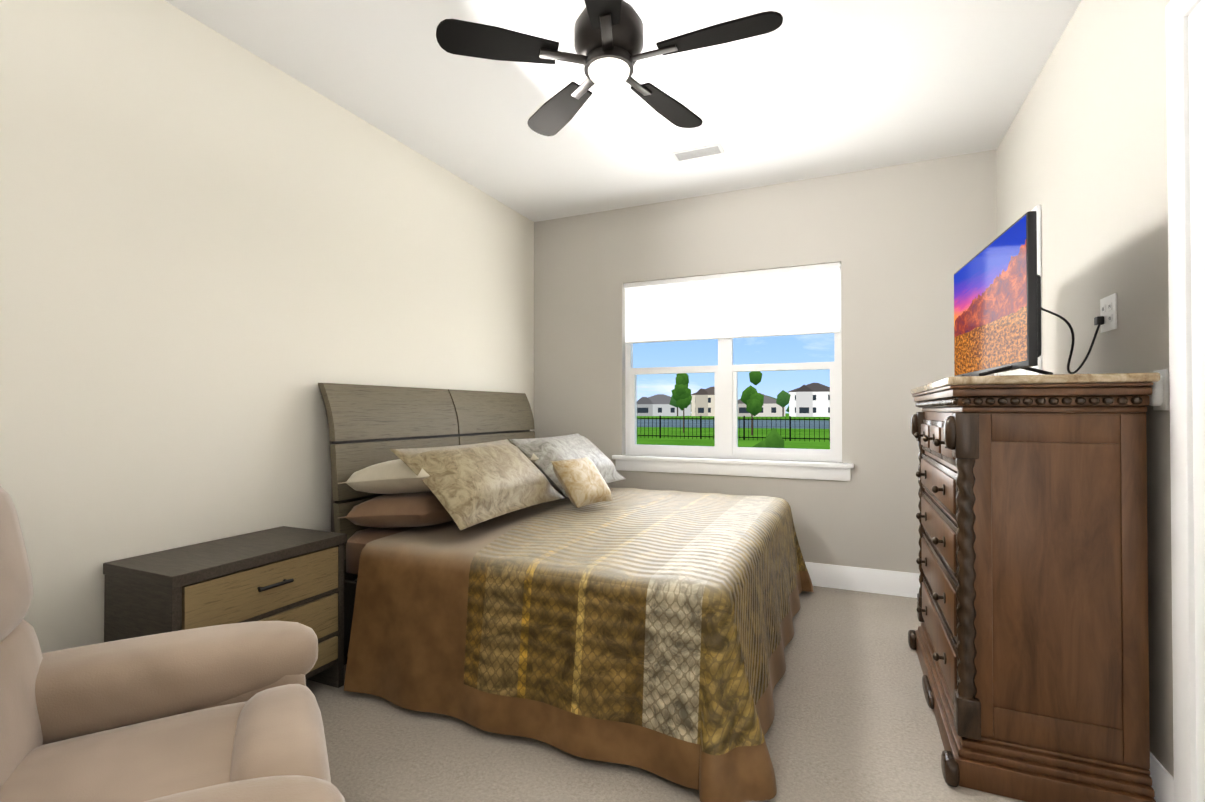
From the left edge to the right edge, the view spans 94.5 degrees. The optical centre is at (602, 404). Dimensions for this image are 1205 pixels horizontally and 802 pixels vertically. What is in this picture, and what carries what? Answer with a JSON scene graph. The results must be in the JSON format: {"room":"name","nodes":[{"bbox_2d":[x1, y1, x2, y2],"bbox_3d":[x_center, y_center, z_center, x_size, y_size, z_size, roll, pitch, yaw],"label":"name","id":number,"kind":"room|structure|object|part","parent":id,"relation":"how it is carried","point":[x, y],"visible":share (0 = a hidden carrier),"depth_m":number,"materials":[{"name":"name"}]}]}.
{"room":"bedroom","nodes":[
{"label":"bedroom","id":0,"kind":"room"},
{"bbox_2d":[0,0,533,652],"bbox_3d":[-1.512,-0.170,2.672,0.150,2.740,4.630,0,-1,24],"label":"wall","id":1,"kind":"structure","parent":0,"point":[222,256],"depth_m":2.21,"materials":[{"name":"white paint"}]},
{"bbox_2d":[165,0,1080,221],"bbox_3d":[0.026,-1.597,2.009,3.510,0.100,4.630,0,-1,24],"label":"ceiling","id":2,"kind":"structure","parent":0,"point":[808,89],"depth_m":2.69,"materials":[{"name":"white paint"}]},
{"bbox_2d":[436,0,782,135],"bbox_3d":[0.066,-1.354,2.001,1.111,0.384,1.149,0,-1,24],"label":"ceiling fan","id":3,"kind":"object","parent":2,"relation":"hanging from","point":[608,40],"visible":1,"depth_m":1.93,"materials":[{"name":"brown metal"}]},
{"bbox_2d":[671,143,724,161],"bbox_3d":[0.579,-1.527,3.377,0.300,0.012,0.120,0,-1,24],"label":"ceiling vent","id":4,"kind":"object","parent":2,"relation":"in","point":[703,151],"visible":1,"depth_m":3.36,"materials":[{"name":"white metal"}]},
{"bbox_2d":[306,586,1025,801],"bbox_3d":[0.026,1.242,1.980,3.510,0.100,4.630,0,-1,24],"label":"floor","id":5,"kind":"structure","parent":0,"point":[854,720],"depth_m":1.95,"materials":[{"name":"carpet"}]},
{"bbox_2d":[0,486,344,801],"bbox_3d":[-1.095,0.662,1.001,1.085,1.012,1.040,0,-1,-30],"label":"recliner","id":6,"kind":"object","parent":5,"relation":"on","point":[225,713],"visible":1,"depth_m":1.23,"materials":[{"name":"beige fabric"}]},
{"bbox_2d":[103,526,346,687],"bbox_3d":[-1.397,0.872,2.143,0.427,0.645,0.675,0,-1,24],"label":"nightstand","id":7,"kind":"object","parent":5,"relation":"on","point":[288,574],"visible":0.56,"depth_m":2.02,"materials":[{"name":"brown wood"}]},
{"bbox_2d":[318,383,813,801],"bbox_3d":[-0.048,0.551,3.052,2.150,1.305,2.346,0,-1,24],"label":"bed","id":8,"kind":"object","parent":5,"relation":"on","point":[506,572],"visible":1,"depth_m":2.16,"materials":[{"name":"brown fabric"}]},
{"bbox_2d":[908,372,1159,801],"bbox_3d":[1.537,0.555,2.163,0.525,1.278,1.180,0,-1,24],"label":"dresser","id":9,"kind":"object","parent":5,"relation":"on","point":[1028,640],"visible":1,"depth_m":1.68,"materials":[{"name":"brown wood"}]},
{"bbox_2d":[954,211,1100,376],"bbox_3d":[1.533,-0.333,2.011,0.443,0.489,0.810,0,-1,19],"label":"tv","id":10,"kind":"object","parent":9,"relation":"on","point":[998,308],"visible":1,"depth_m":1.87,"materials":[{"name":"black plastic"}]},
{"bbox_3d":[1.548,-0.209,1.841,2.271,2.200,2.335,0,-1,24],"label":"cord","id":11,"kind":"part","parent":10,"relation":"part of","materials":[{"name":"black plastic"}]},
{"bbox_2d":[534,150,996,573],"bbox_3d":[0.928,-0.156,4.045,3.210,2.740,0.150,0,-1,24],"label":"wall","id":12,"kind":"structure","parent":0,"point":[902,244],"depth_m":3.70,"materials":[{"name":"white paint"}]},
{"bbox_2d":[612,455,853,480],"bbox_3d":[0.871,0.446,3.995,1.700,0.115,0.115,0,-1,24],"label":"window sill","id":13,"kind":"structure","parent":12,"relation":"attached to","point":[821,470],"depth_m":3.92,"materials":[{"name":"white wood"}]},
{"bbox_2d":[625,264,841,461],"bbox_3d":[0.902,-0.278,4.073,1.560,1.335,0.062,0,-1,24],"label":"window","id":14,"kind":"structure","parent":12,"relation":"in","point":[725,370],"depth_m":4.04,"materials":[{"name":"white plastic"}]},
{"bbox_2d":[624,262,839,343],"bbox_3d":[0.882,-0.712,4.033,1.550,0.465,0.040,0,-1,24],"label":"window shade","id":15,"kind":"object","parent":14,"relation":"attached to","point":[801,300],"visible":0.96,"depth_m":3.99,"materials":[{"name":"white fabric"}]},
{"bbox_2d":[805,562,919,597],"bbox_3d":[0.895,1.138,3.955,3.210,0.150,0.016,0,-1,24],"label":"baseboard","id":16,"kind":"structure","parent":12,"relation":"attached to","point":[895,583],"depth_m":3.60,"materials":[{"name":"white wood"}]},
{"bbox_2d":[994,205,1041,375],"bbox_3d":[2.156,0.140,2.968,0.097,2.125,0.835,0,-1,24],"label":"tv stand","id":17,"kind":"structure","parent":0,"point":[1037,208],"depth_m":2.58,"materials":[{"name":"white"}]},
{"bbox_2d":[996,0,1173,777],"bbox_3d":[1.563,-0.184,1.318,0.150,2.740,4.630,0,-1,24],"label":"wall","id":18,"kind":"structure","parent":0,"point":[1081,151],"depth_m":1.89,"materials":[{"name":"white paint"}]},
{"bbox_2d":[1094,293,1116,332],"bbox_3d":[1.729,-0.313,1.918,0.030,0.120,0.120,0,-1,24],"label":"electrical outlet plate","id":19,"kind":"object","parent":18,"relation":"attached to","point":[1106,319],"visible":0.98,"depth_m":1.91,"materials":[{"name":"white plastic"}]},
{"bbox_2d":[1147,369,1168,409],"bbox_3d":[1.590,-0.042,1.600,0.030,0.116,0.072,0,-1,24],"label":"switch plate","id":20,"kind":"object","parent":18,"relation":"attached to","point":[1159,397],"visible":0.73,"depth_m":1.58,"materials":[{"name":"white plastic"}]},
{"bbox_2d":[1149,752,1173,801],"bbox_3d":[1.487,1.111,1.338,0.016,0.150,4.330,0,-1,24],"label":"baseboard","id":21,"kind":"structure","parent":18,"relation":"attached to","point":[1162,786],"depth_m":1.58,"materials":[{"name":"white wood"}]},
{"bbox_2d":[1166,0,1204,801],"bbox_3d":[1.316,0.041,1.061,0.097,2.285,1.035,0,-1,24],"label":"door frame","id":22,"kind":"structure","parent":18,"relation":"attached to","point":[1185,56],"depth_m":1.45,"materials":[{"name":"white wood"}]},
{"label":"outside","id":23,"kind":"structure","parent":0,"visible":0},
{"bbox_2d":[637,413,829,448],"bbox_3d":[17.396,3.475,169.493,420.000,0.200,315.720,0,-1,24],"label":"ground","id":24,"kind":"structure","parent":23,"point":[671,432],"depth_m":34.59,"materials":[{"name":"green plant"}]},
{"bbox_2d":[637,394,687,415],"bbox_3d":[17.040,0.128,164.997,15.999,6.400,15.300,0,-1,24],"label":"house","id":25,"kind":"structure","parent":24,"relation":"on","point":[656,405],"materials":[{"name":"white paint"}]},
{"bbox_2d":[671,373,691,432],"bbox_3d":[5.742,-0.187,39.976,1.411,4.445,1.253,0,-1,24],"label":"tree","id":26,"kind":"object","parent":24,"relation":"on","point":[681,393],"visible":0.98,"depth_m":39.63,"materials":[{"name":"green plant"}]},
{"bbox_2d":[688,387,714,415],"bbox_3d":[32.179,-1.001,162.168,10.999,8.600,14.300,0,-1,24],"label":"house","id":27,"kind":"structure","parent":24,"relation":"on","point":[703,401],"materials":[{"name":"beige paint"}]},
{"bbox_2d":[637,419,828,428],"bbox_3d":[2.325,2.410,77.646,162.543,0.030,46.624,0,-1,24],"label":"pond","id":28,"kind":"structure","parent":24,"relation":"on","point":[796,424],"depth_m":67.66,"materials":[{"name":"blue liquid"}]},
{"bbox_2d":[637,416,829,441],"bbox_3d":[4.351,1.293,31.965,31.035,1.320,0.070,0,-1,24],"label":"fence","id":29,"kind":"object","parent":24,"relation":"on","point":[739,419],"visible":0.4,"depth_m":30.48,"materials":[{"name":"black metal"}]},
{"bbox_2d":[741,371,763,434],"bbox_3d":[9.704,-0.198,36.127,1.488,4.386,1.370,0,-1,24],"label":"tree","id":30,"kind":"object","parent":24,"relation":"on","point":[752,399],"visible":0.96,"depth_m":35.90,"materials":[{"name":"green plant"}]},
{"bbox_2d":[738,393,784,416],"bbox_3d":[42.319,-0.010,151.684,14.000,6.400,15.300,0,-1,24],"label":"house","id":31,"kind":"structure","parent":24,"relation":"on","point":[770,408],"materials":[{"name":"white paint"}]},
{"bbox_2d":[753,427,783,447],"bbox_3d":[2.362,1.011,7.878,0.540,1.385,0.528,0,-1,24],"label":"shrub","id":32,"kind":"object","parent":24,"relation":"on","point":[774,439],"visible":0.15,"depth_m":7.69,"materials":[{"name":"green plant"}]},
{"bbox_2d":[788,383,829,416],"bbox_3d":[56.194,-1.356,147.228,13.000,9.000,14.300,0,-1,24],"label":"house","id":33,"kind":"structure","parent":24,"relation":"on","point":[811,400],"materials":[{"name":"white paint"}]}
]}

